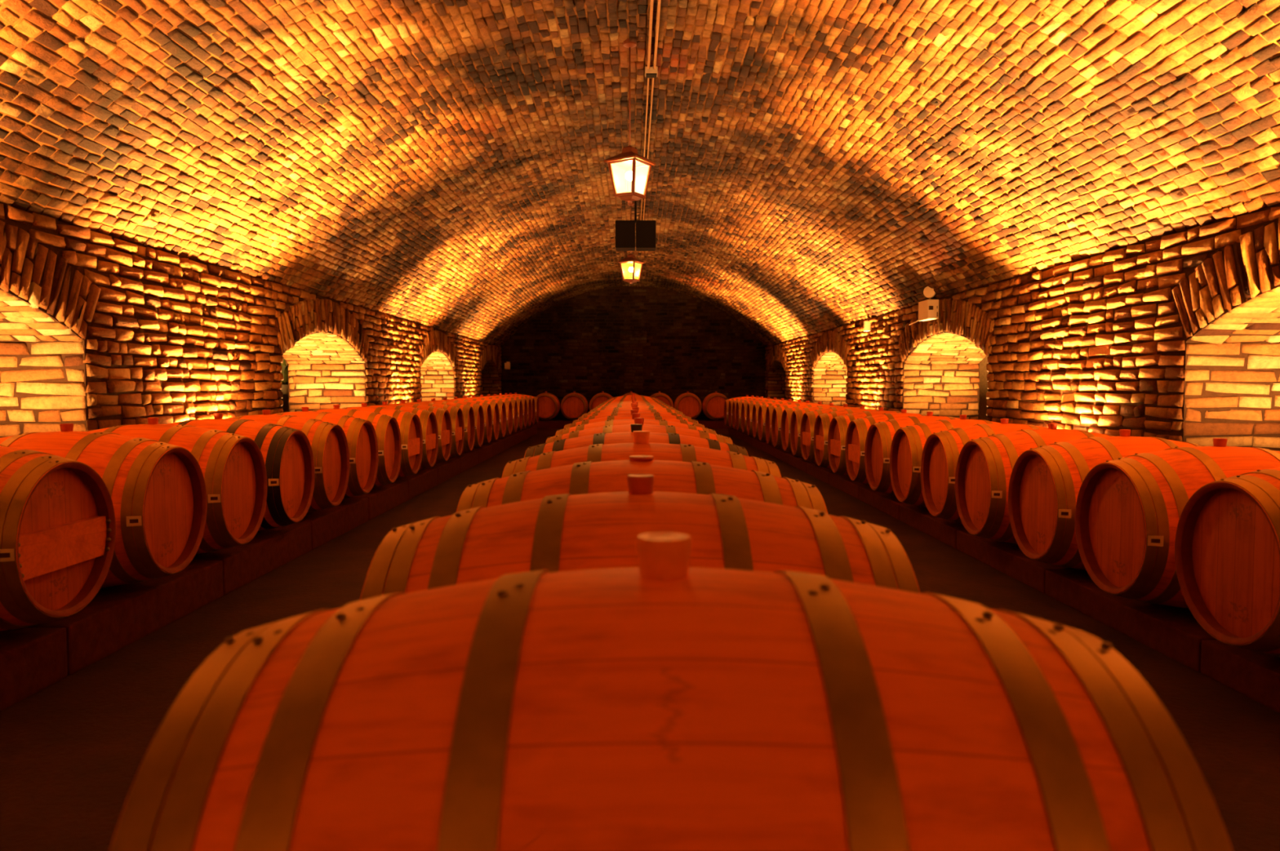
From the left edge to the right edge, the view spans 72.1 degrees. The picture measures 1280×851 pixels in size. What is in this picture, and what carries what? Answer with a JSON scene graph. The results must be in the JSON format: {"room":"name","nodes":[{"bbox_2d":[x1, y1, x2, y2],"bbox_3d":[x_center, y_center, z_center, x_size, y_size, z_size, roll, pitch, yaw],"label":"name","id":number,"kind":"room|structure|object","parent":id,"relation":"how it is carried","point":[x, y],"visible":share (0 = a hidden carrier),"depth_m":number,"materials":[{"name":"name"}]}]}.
{"room":"wine cellar","nodes":[
{"label":"wine cellar","id":0,"kind":"room"},
{"bbox_2d":[0,203,502,438],"bbox_3d":[-4.019,-0.352,8.607,1.084,2.102,29.301,0,3,-1],"label":"wall","id":1,"kind":"structure","parent":0,"point":[99,331],"depth_m":6.61,"materials":[{"name":"brick"}]},
{"bbox_2d":[500,285,765,419],"bbox_3d":[-0.171,-1.830,23.173,7.000,3.700,0.197,0,3,-1],"label":"wall","id":2,"kind":"structure","parent":0,"point":[615,341],"depth_m":23.21,"materials":[{"name":"brick"}]},
{"bbox_2d":[504,361,510,369],"bbox_3d":[-3.491,-1.580,23.168,0.140,0.200,0.114,0,3,-1],"label":"wall box","id":3,"kind":"object","parent":2,"relation":"attached to","point":[507,366],"visible":1,"depth_m":23.11,"materials":[{"name":"white plastic"}]},
{"bbox_2d":[0,0,1279,347],"bbox_3d":[-0.040,-2.205,8.649,7.058,1.650,29.487,0,3,-1],"label":"ceiling","id":4,"kind":"structure","parent":0,"point":[821,166],"depth_m":6.58,"materials":[{"name":"brick"}]},
{"bbox_2d":[604,38,655,204],"bbox_3d":[-0.077,-2.310,6.699,0.284,1.221,0.284,2,3,32],"label":"pendant lantern","id":5,"kind":"object","parent":4,"relation":"hanging from","point":[629,171],"visible":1,"depth_m":6.65,"materials":[{"name":"brown"}]},
{"bbox_2d":[617,202,644,284],"bbox_3d":[-0.125,-2.612,12.591,0.284,1.166,0.284,2,3,29],"label":"pendant lantern","id":6,"kind":"object","parent":4,"relation":"hanging from","point":[631,267],"visible":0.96,"depth_m":12.54,"materials":[{"name":"brown"}]},
{"bbox_2d":[615,147,656,251],"bbox_3d":[-0.049,-2.499,9.694,0.444,1.110,0.240,0,3,-1],"label":"box","id":7,"kind":"object","parent":4,"relation":"hanging from","point":[646,230],"visible":0.97,"depth_m":9.60,"materials":[{"name":"plastic"}]},
{"bbox_2d":[640,78,648,220],"bbox_3d":[0.043,-3.068,10.579,0.014,0.014,6.580,0,3,-1],"label":"conduit pipe","id":8,"kind":"object","parent":4,"relation":"attached to","point":[647,78],"visible":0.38,"depth_m":8.57,"materials":[{"name":"metal"}]},
{"bbox_2d":[643,78,653,220],"bbox_3d":[0.083,-3.067,10.580,0.014,0.014,6.580,0,3,-1],"label":"conduit pipe","id":9,"kind":"object","parent":4,"relation":"attached to","point":[652,78],"visible":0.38,"depth_m":8.62,"materials":[{"name":"metal"}]},
{"bbox_2d":[647,0,653,69],"bbox_3d":[0.106,-2.716,3.018,0.021,0.021,8.280,0,3,-1],"label":"conduit pipe","id":10,"kind":"object","parent":4,"relation":"attached to","point":[651,1],"visible":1,"depth_m":6.42,"materials":[{"name":"metal"}]},
{"bbox_2d":[644,66,657,78],"bbox_3d":[0.093,-2.901,7.224,0.100,0.063,0.100,0,3,-1],"label":"junction box","id":11,"kind":"object","parent":4,"relation":"attached to","point":[651,73],"visible":1,"depth_m":7.18,"materials":[{"name":"brown plastic"}]},
{"bbox_2d":[653,0,661,69],"bbox_3d":[0.157,-2.715,3.018,0.021,0.021,8.280,0,3,-1],"label":"conduit pipe","id":12,"kind":"object","parent":4,"relation":"attached to","point":[659,1],"visible":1,"depth_m":6.42,"materials":[{"name":"metal"}]},
{"bbox_2d":[0,428,1279,850],"bbox_3d":[-0.039,0.696,8.692,13.200,0.001,29.300,0,3,-1],"label":"floor","id":13,"kind":"structure","parent":0,"point":[73,752],"depth_m":3.14,"materials":[{"name":"concrete"}]},
{"bbox_2d":[0,423,207,588],"bbox_3d":[-2.528,0.358,3.898,0.950,0.734,0.700,0,3,-1],"label":"wine barrel","id":14,"kind":"object","parent":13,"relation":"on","point":[157,490],"visible":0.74,"depth_m":3.78,"materials":[{"name":"brown wood"}]},
{"bbox_2d":[81,417,266,554],"bbox_3d":[-2.546,0.325,4.617,0.950,0.734,0.700,0,3,-1],"label":"wine barrel","id":15,"kind":"object","parent":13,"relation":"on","point":[232,465],"visible":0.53,"depth_m":4.53,"materials":[{"name":"brown wood"}]},
{"bbox_2d":[164,413,315,531],"bbox_3d":[-2.549,0.291,5.336,0.950,0.734,0.700,0,3,-1],"label":"wine barrel","id":16,"kind":"object","parent":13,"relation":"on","point":[286,452],"visible":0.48,"depth_m":5.24,"materials":[{"name":"brown wood"}]},
{"bbox_2d":[0,425,537,711],"bbox_3d":[-2.657,0.557,9.613,0.900,0.192,20.192,0,3,-1],"label":"plinth","id":17,"kind":"object","parent":13,"relation":"on","point":[33,659],"visible":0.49,"depth_m":4.11,"materials":[{"name":"concrete"}]},
{"bbox_2d":[0,444,115,631],"bbox_3d":[-2.534,0.392,3.179,0.950,0.734,0.700,0,3,0],"label":"wine barrel","id":18,"kind":"object","parent":17,"relation":"on","point":[58,524],"visible":1,"depth_m":3.13,"materials":[{"name":"brown wood"}]},
{"bbox_2d":[227,409,349,512],"bbox_3d":[-2.563,0.258,6.056,0.950,0.734,0.700,0,3,-1],"label":"wine barrel","id":19,"kind":"object","parent":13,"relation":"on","point":[328,442],"visible":0.37,"depth_m":5.98,"materials":[{"name":"brown wood"}]},
{"bbox_2d":[273,407,377,498],"bbox_3d":[-2.571,0.224,6.775,0.950,0.734,0.700,0,3,0],"label":"wine barrel","id":20,"kind":"object","parent":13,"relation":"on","point":[360,433],"visible":0.36,"depth_m":6.71,"materials":[{"name":"brown wood"}]},
{"bbox_2d":[311,404,401,487],"bbox_3d":[-2.578,0.191,7.494,0.950,0.734,0.700,0,3,-1],"label":"wine barrel","id":21,"kind":"object","parent":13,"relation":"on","point":[386,428],"visible":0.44,"depth_m":7.42,"materials":[{"name":"brown wood"}]},
{"bbox_2d":[341,403,422,478],"bbox_3d":[-2.569,0.157,8.213,0.950,0.734,0.700,0,3,0],"label":"wine barrel","id":22,"kind":"object","parent":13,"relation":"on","point":[409,424],"visible":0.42,"depth_m":8.12,"materials":[{"name":"brown wood"}]},
{"bbox_2d":[366,401,438,470],"bbox_3d":[-2.584,0.123,8.932,0.950,0.734,0.700,0,3,-1],"label":"wine barrel","id":23,"kind":"object","parent":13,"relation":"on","point":[428,420],"visible":0.29,"depth_m":8.87,"materials":[{"name":"brown wood"}]},
{"bbox_2d":[387,400,452,463],"bbox_3d":[-2.594,0.090,9.652,0.950,0.734,0.700,0,3,-1],"label":"wine barrel","id":24,"kind":"object","parent":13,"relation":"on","point":[442,416],"visible":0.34,"depth_m":9.59,"materials":[{"name":"brown wood"}]},
{"bbox_2d":[405,399,464,457],"bbox_3d":[-2.598,0.057,10.371,0.950,0.734,0.700,0,3,-1],"label":"wine barrel","id":25,"kind":"object","parent":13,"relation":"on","point":[455,413],"visible":0.3,"depth_m":10.29,"materials":[{"name":"brown wood"}]},
{"bbox_2d":[421,398,475,453],"bbox_3d":[-2.601,0.023,11.090,0.950,0.734,0.700,0,3,-1],"label":"wine barrel","id":26,"kind":"object","parent":13,"relation":"on","point":[467,411],"visible":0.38,"depth_m":11.02,"materials":[{"name":"brown wood"}]},
{"bbox_2d":[437,397,484,448],"bbox_3d":[-2.611,-0.011,11.809,0.950,0.734,0.700,0,3,0],"label":"wine barrel","id":27,"kind":"object","parent":13,"relation":"on","point":[477,409],"visible":0.24,"depth_m":11.77,"materials":[{"name":"brown wood"}]},
{"bbox_2d":[447,396,492,444],"bbox_3d":[-2.621,-0.044,12.528,0.950,0.734,0.700,0,3,-1],"label":"wine barrel","id":28,"kind":"object","parent":13,"relation":"on","point":[486,408],"visible":0.21,"depth_m":12.48,"materials":[{"name":"brown wood"}]},
{"bbox_2d":[457,395,499,441],"bbox_3d":[-2.632,-0.077,13.247,0.950,0.734,0.700,0,3,0],"label":"wine barrel","id":29,"kind":"object","parent":13,"relation":"on","point":[495,408],"visible":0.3,"depth_m":13.23,"materials":[{"name":"brown wood"}]},
{"bbox_2d":[467,395,506,438],"bbox_3d":[-2.636,-0.111,13.967,0.950,0.734,0.700,0,3,0],"label":"wine barrel","id":30,"kind":"object","parent":13,"relation":"on","point":[502,409],"visible":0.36,"depth_m":13.93,"materials":[{"name":"brown wood"}]},
{"bbox_2d":[479,395,512,435],"bbox_3d":[-2.637,-0.144,14.686,0.950,0.734,0.700,0,3,0],"label":"wine barrel","id":31,"kind":"object","parent":13,"relation":"on","point":[508,403],"visible":0.25,"depth_m":14.63,"materials":[{"name":"brown wood"}]},
{"bbox_2d":[477,394,517,433],"bbox_3d":[-2.646,-0.178,15.405,0.950,0.734,0.700,0,3,-1],"label":"wine barrel","id":32,"kind":"object","parent":13,"relation":"on","point":[514,405],"visible":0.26,"depth_m":15.34,"materials":[{"name":"brown wood"}]},
{"bbox_2d":[485,394,523,431],"bbox_3d":[-2.654,-0.211,16.124,0.950,0.734,0.700,0,3,0],"label":"wine barrel","id":33,"kind":"object","parent":13,"relation":"on","point":[520,412],"visible":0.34,"depth_m":16.08,"materials":[{"name":"brown wood"}]},
{"bbox_2d":[499,393,527,429],"bbox_3d":[-2.662,-0.245,16.843,0.950,0.734,0.700,0,3,0],"label":"wine barrel","id":34,"kind":"object","parent":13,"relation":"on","point":[523,401],"visible":0.2,"depth_m":16.81,"materials":[{"name":"brown wood"}]},
{"bbox_2d":[497,393,531,427],"bbox_3d":[-2.670,-0.279,17.563,0.950,0.734,0.700,0,3,0],"label":"wine barrel","id":35,"kind":"object","parent":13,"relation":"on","point":[528,400],"visible":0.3,"depth_m":17.53,"materials":[{"name":"brown wood"}]},
{"bbox_2d":[508,392,535,425],"bbox_3d":[-2.686,-0.312,18.282,0.950,0.734,0.700,0,3,1],"label":"wine barrel","id":36,"kind":"object","parent":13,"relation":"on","point":[533,406],"visible":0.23,"depth_m":18.41,"materials":[{"name":"brown wood"}]},
{"bbox_2d":[506,392,539,424],"bbox_3d":[-2.680,-0.345,19.001,0.950,0.734,0.700,0,3,0],"label":"wine barrel","id":37,"kind":"object","parent":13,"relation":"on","point":[536,399],"visible":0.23,"depth_m":18.96,"materials":[{"name":"brown wood"}]},
{"bbox_2d":[536,391,559,420],"bbox_3d":[-2.383,-0.502,22.355,0.700,0.734,0.950,0,3,-1],"label":"wine barrel","id":38,"kind":"object","parent":13,"relation":"on","point":[548,403],"visible":0.77,"depth_m":21.93,"materials":[{"name":"brown wood"}]},
{"bbox_2d":[560,391,588,420],"bbox_3d":[-1.663,-0.502,22.362,0.700,0.734,0.950,0,3,-1],"label":"wine barrel","id":39,"kind":"object","parent":13,"relation":"on","point":[574,405],"visible":0.91,"depth_m":21.94,"materials":[{"name":"brown wood"}]},
{"bbox_2d":[589,391,613,411],"bbox_3d":[-0.943,-0.502,22.368,0.700,0.734,0.950,0,3,-1],"label":"wine barrel","id":40,"kind":"object","parent":13,"relation":"on","point":[598,398],"visible":0.49,"depth_m":21.94,"materials":[{"name":"brown wood"}]},
{"bbox_2d":[622,391,638,395],"bbox_3d":[-0.223,-0.503,22.375,0.700,0.734,0.950,0,3,-1],"label":"wine barrel","id":41,"kind":"object","parent":13,"relation":"on","point":[630,393],"visible":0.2,"depth_m":22.18,"materials":[{"name":"brown wood"}]},
{"bbox_2d":[533,419,729,428],"bbox_3d":[-0.163,-0.038,22.397,5.292,0.192,0.750,0,3,-1],"label":"plinth","id":42,"kind":"object","parent":13,"relation":"on","point":[551,424],"visible":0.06,"depth_m":22.04,"materials":[{"name":"concrete"}]},
{"bbox_2d":[609,393,654,399],"bbox_3d":[-0.134,-0.276,17.516,0.950,0.734,0.700,0,3,-1],"label":"wine barrel","id":43,"kind":"object","parent":13,"relation":"on","point":[632,393],"visible":0.16,"depth_m":17.45,"materials":[{"name":"brown wood"}]},
{"bbox_2d":[607,395,657,399],"bbox_3d":[-0.122,-0.209,16.077,0.950,0.734,0.700,0,3,-2],"label":"wine barrel","id":44,"kind":"object","parent":13,"relation":"on","point":[632,395],"visible":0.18,"depth_m":16.02,"materials":[{"name":"brown wood"}]},
{"bbox_2d":[582,403,684,416],"bbox_3d":[-0.058,0.159,8.166,0.950,0.734,0.700,0,3,0],"label":"wine barrel","id":45,"kind":"object","parent":13,"relation":"on","point":[615,408],"visible":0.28,"depth_m":8.09,"materials":[{"name":"brown wood"}]},
{"bbox_2d":[598,397,668,405],"bbox_3d":[-0.083,-0.008,11.762,0.950,0.734,0.700,0,3,-1],"label":"wine barrel","id":46,"kind":"object","parent":13,"relation":"on","point":[632,397],"visible":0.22,"depth_m":11.69,"materials":[{"name":"brown wood"}]},
{"bbox_2d":[600,396,666,404],"bbox_3d":[-0.097,-0.042,12.481,0.950,0.734,0.700,0,3,0],"label":"wine barrel","id":47,"kind":"object","parent":13,"relation":"on","point":[631,397],"visible":0.16,"depth_m":12.42,"materials":[{"name":"brown wood"}]},
{"bbox_2d":[606,394,660,400],"bbox_3d":[-0.110,-0.176,15.358,0.950,0.734,0.700,0,3,0],"label":"wine barrel","id":48,"kind":"object","parent":13,"relation":"on","point":[632,394],"visible":0.12,"depth_m":15.29,"materials":[{"name":"brown wood"}]},
{"bbox_2d":[604,397,662,402],"bbox_3d":[-0.105,-0.109,13.920,0.950,0.734,0.700,0,3,0],"label":"wine barrel","id":49,"kind":"object","parent":13,"relation":"on","point":[628,397],"visible":0.14,"depth_m":13.86,"materials":[{"name":"brown wood"}]},
{"bbox_2d":[590,400,677,411],"bbox_3d":[-0.065,0.092,9.604,0.950,0.734,0.700,0,3,-1],"label":"wine barrel","id":50,"kind":"object","parent":13,"relation":"on","point":[632,401],"visible":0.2,"depth_m":9.53,"materials":[{"name":"brown wood"}]},
{"bbox_2d":[593,399,674,408],"bbox_3d":[-0.067,0.059,10.324,0.950,0.734,0.700,0,3,-1],"label":"wine barrel","id":51,"kind":"object","parent":13,"relation":"on","point":[632,399],"visible":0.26,"depth_m":10.26,"materials":[{"name":"brown wood"}]},
{"bbox_2d":[595,398,671,407],"bbox_3d":[-0.076,0.025,11.043,0.950,0.734,0.700,0,3,-1],"label":"wine barrel","id":52,"kind":"object","parent":13,"relation":"on","point":[632,398],"visible":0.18,"depth_m":10.97,"materials":[{"name":"brown wood"}]},
{"bbox_2d":[602,395,665,404],"bbox_3d":[-0.097,-0.075,13.200,0.950,0.734,0.700,0,3,0],"label":"wine barrel","id":53,"kind":"object","parent":13,"relation":"on","point":[632,396],"visible":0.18,"depth_m":13.15,"materials":[{"name":"brown wood"}]},
{"bbox_2d":[605,395,662,401],"bbox_3d":[-0.102,-0.142,14.639,0.950,0.734,0.700,0,3,0],"label":"wine barrel","id":54,"kind":"object","parent":13,"relation":"on","point":[633,395],"visible":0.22,"depth_m":14.57,"materials":[{"name":"brown wood"}]},
{"bbox_2d":[564,409,704,428],"bbox_3d":[-0.038,0.260,6.008,0.950,0.734,0.700,0,3,-1],"label":"wine barrel","id":55,"kind":"object","parent":13,"relation":"on","point":[629,416],"visible":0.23,"depth_m":5.92,"materials":[{"name":"brown wood"}]},
{"bbox_2d":[577,404,691,419],"bbox_3d":[-0.045,0.193,7.447,0.950,0.734,0.700,0,3,0],"label":"wine barrel","id":56,"kind":"object","parent":13,"relation":"on","point":[633,406],"visible":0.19,"depth_m":7.37,"materials":[{"name":"brown wood"}]},
{"bbox_2d":[588,401,682,413],"bbox_3d":[-0.046,0.126,8.885,0.950,0.734,0.700,0,3,-1],"label":"wine barrel","id":57,"kind":"object","parent":13,"relation":"on","point":[638,406],"visible":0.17,"depth_m":8.81,"materials":[{"name":"brown wood"}]},
{"bbox_2d":[555,413,716,435],"bbox_3d":[-0.024,0.293,5.289,0.950,0.734,0.700,0,3,-1],"label":"wine barrel","id":58,"kind":"object","parent":13,"relation":"on","point":[618,422],"visible":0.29,"depth_m":5.20,"materials":[{"name":"brown wood"}]},
{"bbox_2d":[573,407,698,423],"bbox_3d":[-0.034,0.226,6.728,0.950,0.734,0.700,0,3,0],"label":"wine barrel","id":59,"kind":"object","parent":13,"relation":"on","point":[615,414],"visible":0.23,"depth_m":6.64,"materials":[{"name":"brown wood"}]},
{"bbox_2d":[524,424,748,457],"bbox_3d":[-0.015,0.360,3.851,0.950,0.734,0.700,0,3,-1],"label":"wine barrel","id":60,"kind":"object","parent":13,"relation":"on","point":[604,438],"visible":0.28,"depth_m":3.74,"materials":[{"name":"brown wood"}]},
{"bbox_2d":[545,417,733,444],"bbox_3d":[-0.005,0.327,4.570,0.950,0.734,0.700,0,3,0],"label":"wine barrel","id":61,"kind":"object","parent":13,"relation":"on","point":[610,428],"visible":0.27,"depth_m":4.47,"materials":[{"name":"brown wood"}]},
{"bbox_2d":[360,474,919,599],"bbox_3d":[0.001,0.461,1.693,0.950,0.734,0.700,0,3,0],"label":"wine barrel","id":62,"kind":"object","parent":13,"relation":"on","point":[563,532],"visible":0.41,"depth_m":1.53,"materials":[{"name":"brown wood"}]},
{"bbox_2d":[501,431,781,478],"bbox_3d":[0.005,0.390,3.132,0.950,0.742,0.700,0,3,-1],"label":"wine barrel","id":63,"kind":"object","parent":13,"relation":"on","point":[641,446],"visible":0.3,"depth_m":3.01,"materials":[{"name":"brown wood"}]},
{"bbox_2d":[456,455,827,514],"bbox_3d":[0.004,0.438,2.413,0.950,0.712,0.700,0,3,-1],"label":"wine barrel","id":64,"kind":"object","parent":13,"relation":"on","point":[692,477],"visible":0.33,"depth_m":2.27,"materials":[{"name":"brown wood"}]},
{"bbox_2d":[650,391,673,408],"bbox_3d":[0.497,-0.503,22.381,0.700,0.734,0.950,0,3,-1],"label":"wine barrel","id":65,"kind":"object","parent":13,"relation":"on","point":[664,397],"visible":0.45,"depth_m":21.96,"materials":[{"name":"brown wood"}]},
{"bbox_2d":[110,532,1232,850],"bbox_3d":[0.026,0.490,0.974,0.950,0.742,0.700,0,3,0],"label":"wine barrel","id":66,"kind":"object","parent":13,"relation":"on","point":[663,704],"visible":1,"depth_m":0.76,"materials":[{"name":"brown wood"}]},
{"bbox_2d":[674,391,702,419],"bbox_3d":[1.217,-0.503,22.388,0.700,0.734,0.950,0,3,-1],"label":"wine barrel","id":67,"kind":"object","parent":13,"relation":"on","point":[688,403],"visible":0.83,"depth_m":21.97,"materials":[{"name":"brown wood"}]},
{"bbox_2d":[702,391,728,420],"bbox_3d":[1.937,-0.504,22.394,0.700,0.734,0.950,0,3,-1],"label":"wine barrel","id":68,"kind":"object","parent":13,"relation":"on","point":[713,406],"visible":0.8,"depth_m":21.98,"materials":[{"name":"brown wood"}]},
{"bbox_2d":[728,427,1279,713],"bbox_3d":[2.503,0.584,9.661,0.860,0.134,20.192,0,3,-1],"label":"plinth","id":69,"kind":"object","parent":13,"relation":"on","point":[1172,632],"visible":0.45,"depth_m":4.08,"materials":[{"name":"concrete"}]},
{"bbox_2d":[724,395,755,426],"bbox_3d":[2.337,-0.297,19.199,0.950,0.734,0.700,0,3,0],"label":"wine barrel","id":70,"kind":"object","parent":69,"relation":"on","point":[726,402],"visible":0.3,"depth_m":19.12,"materials":[{"name":"brown wood"}]},
{"bbox_2d":[728,395,753,427],"bbox_3d":[2.359,-0.263,18.465,0.950,0.734,0.700,0,3,-1],"label":"wine barrel","id":71,"kind":"object","parent":69,"relation":"on","point":[731,402],"visible":0.24,"depth_m":18.48,"materials":[{"name":"brown wood"}]},
{"bbox_2d":[732,395,760,429],"bbox_3d":[2.361,-0.228,17.731,0.950,0.734,0.700,0,3,-1],"label":"wine barrel","id":72,"kind":"object","parent":69,"relation":"on","point":[734,406],"visible":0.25,"depth_m":17.86,"materials":[{"name":"brown wood"}]},
{"bbox_2d":[735,396,770,431],"bbox_3d":[2.352,-0.194,16.996,0.950,0.734,0.700,0,3,-1],"label":"wine barrel","id":73,"kind":"object","parent":69,"relation":"on","point":[738,409],"visible":0.25,"depth_m":16.92,"materials":[{"name":"brown wood"}]},
{"bbox_2d":[741,397,778,434],"bbox_3d":[2.376,-0.160,16.262,0.950,0.734,0.700,0,3,-1],"label":"wine barrel","id":74,"kind":"object","parent":69,"relation":"on","point":[744,408],"visible":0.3,"depth_m":16.21,"materials":[{"name":"brown wood"}]},
{"bbox_2d":[746,397,786,436],"bbox_3d":[2.384,-0.126,15.528,0.950,0.734,0.700,0,3,0],"label":"wine barrel","id":75,"kind":"object","parent":69,"relation":"on","point":[749,407],"visible":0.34,"depth_m":15.45,"materials":[{"name":"brown wood"}]},
{"bbox_2d":[751,398,794,439],"bbox_3d":[2.394,-0.091,14.794,0.950,0.734,0.700,0,3,-1],"label":"wine barrel","id":76,"kind":"object","parent":69,"relation":"on","point":[755,409],"visible":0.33,"depth_m":14.81,"materials":[{"name":"brown wood"}]},
{"bbox_2d":[757,399,801,442],"bbox_3d":[2.392,-0.057,14.060,0.950,0.734,0.700,0,3,-1],"label":"wine barrel","id":77,"kind":"object","parent":69,"relation":"on","point":[762,409],"visible":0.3,"depth_m":13.97,"materials":[{"name":"brown wood"}]},
{"bbox_2d":[764,400,811,444],"bbox_3d":[2.408,-0.023,13.326,0.950,0.734,0.700,0,3,1],"label":"wine barrel","id":78,"kind":"object","parent":69,"relation":"on","point":[770,409],"visible":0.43,"depth_m":13.28,"materials":[{"name":"brown wood"}]},
{"bbox_2d":[771,400,817,448],"bbox_3d":[2.397,0.011,12.591,0.950,0.734,0.700,0,3,-1],"label":"wine barrel","id":79,"kind":"object","parent":69,"relation":"on","point":[777,412],"visible":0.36,"depth_m":12.52,"materials":[{"name":"brown wood"}]},
{"bbox_2d":[780,401,834,453],"bbox_3d":[2.421,0.045,11.857,0.950,0.734,0.700,0,3,-1],"label":"wine barrel","id":80,"kind":"object","parent":69,"relation":"on","point":[787,413],"visible":0.27,"depth_m":11.83,"materials":[{"name":"brown wood"}]},
{"bbox_2d":[790,403,848,457],"bbox_3d":[2.418,0.080,11.123,0.950,0.734,0.700,0,3,0],"label":"wine barrel","id":81,"kind":"object","parent":69,"relation":"on","point":[797,415],"visible":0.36,"depth_m":11.06,"materials":[{"name":"brown wood"}]},
{"bbox_2d":[800,404,860,463],"bbox_3d":[2.423,0.114,10.389,0.950,0.734,0.700,0,3,-2],"label":"wine barrel","id":82,"kind":"object","parent":69,"relation":"on","point":[808,420],"visible":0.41,"depth_m":10.32,"materials":[{"name":"brown wood"}]},
{"bbox_2d":[813,405,878,469],"bbox_3d":[2.434,0.148,9.655,0.950,0.734,0.700,0,3,0],"label":"wine barrel","id":83,"kind":"object","parent":69,"relation":"on","point":[822,424],"visible":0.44,"depth_m":9.56,"materials":[{"name":"brown wood"}]},
{"bbox_2d":[827,407,901,476],"bbox_3d":[2.440,0.182,8.921,0.950,0.734,0.700,0,3,-1],"label":"wine barrel","id":84,"kind":"object","parent":69,"relation":"on","point":[838,426],"visible":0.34,"depth_m":8.83,"materials":[{"name":"brown wood"}]},
{"bbox_2d":[844,409,927,484],"bbox_3d":[2.450,0.216,8.187,0.950,0.734,0.700,0,3,0],"label":"wine barrel","id":85,"kind":"object","parent":69,"relation":"on","point":[857,429],"visible":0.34,"depth_m":8.10,"materials":[{"name":"brown wood"}]},
{"bbox_2d":[864,412,959,495],"bbox_3d":[2.449,0.251,7.452,0.950,0.734,0.700,0,3,-1],"label":"wine barrel","id":86,"kind":"object","parent":69,"relation":"on","point":[880,435],"visible":0.34,"depth_m":7.37,"materials":[{"name":"brown wood"}]},
{"bbox_2d":[889,414,1000,507],"bbox_3d":[2.461,0.285,6.718,0.950,0.734,0.700,0,3,-1],"label":"wine barrel","id":87,"kind":"object","parent":69,"relation":"on","point":[908,443],"visible":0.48,"depth_m":6.63,"materials":[{"name":"brown wood"}]},
{"bbox_2d":[920,418,1048,522],"bbox_3d":[2.471,0.319,5.984,0.950,0.734,0.700,0,3,0],"label":"wine barrel","id":88,"kind":"object","parent":69,"relation":"on","point":[941,451],"visible":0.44,"depth_m":5.90,"materials":[{"name":"brown wood"}]},
{"bbox_2d":[955,423,1115,543],"bbox_3d":[2.453,0.353,5.250,0.950,0.734,0.700,0,3,0],"label":"wine barrel","id":89,"kind":"object","parent":69,"relation":"on","point":[984,465],"visible":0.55,"depth_m":5.13,"materials":[{"name":"brown wood"}]},
{"bbox_2d":[1008,429,1203,570],"bbox_3d":[2.480,0.387,4.516,0.950,0.734,0.700,0,3,0],"label":"wine barrel","id":90,"kind":"object","parent":69,"relation":"on","point":[1046,482],"visible":0.46,"depth_m":4.40,"materials":[{"name":"brown wood"}]},
{"bbox_2d":[1075,438,1279,609],"bbox_3d":[2.481,0.421,3.781,0.950,0.734,0.700,0,3,-1],"label":"wine barrel","id":91,"kind":"object","parent":69,"relation":"on","point":[1128,511],"visible":0.71,"depth_m":3.65,"materials":[{"name":"brown wood"}]},
{"bbox_2d":[1174,467,1279,657],"bbox_3d":[2.494,0.456,3.047,0.950,0.734,0.700,0,3,-1],"label":"wine barrel","id":92,"kind":"object","parent":69,"relation":"on","point":[1227,543],"visible":1,"depth_m":3.06,"materials":[{"name":"brown wood"}]},
{"bbox_2d":[978,355,988,420],"bbox_3d":[6.461,-0.605,8.690,0.001,2.600,29.300,0,3,-1],"label":"wall","id":93,"kind":"structure","parent":0,"point":[983,408],"depth_m":16.39,"materials":[{"name":"paint"}]},
{"bbox_2d":[764,203,1279,452],"bbox_3d":[3.941,-0.354,8.681,1.059,2.099,29.305,0,3,-1],"label":"wall","id":94,"kind":"structure","parent":0,"point":[1175,336],"depth_m":6.58,"materials":[{"name":"brick"}]},
{"bbox_2d":[863,320,871,331],"bbox_3d":[3.373,-1.483,13.026,0.104,0.170,0.080,0,3,-1],"label":"wall box","id":95,"kind":"object","parent":94,"relation":"attached to","point":[867,325],"visible":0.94,"depth_m":12.99,"materials":[{"name":"white plastic"}]},
{"bbox_2d":[918,286,938,321],"bbox_3d":[3.356,-1.421,10.244,0.186,0.385,0.344,0,3,-1],"label":"emergency light","id":96,"kind":"object","parent":94,"relation":"attached to","point":[928,309],"visible":0.98,"depth_m":10.09,"materials":[{"name":"white plastic"}]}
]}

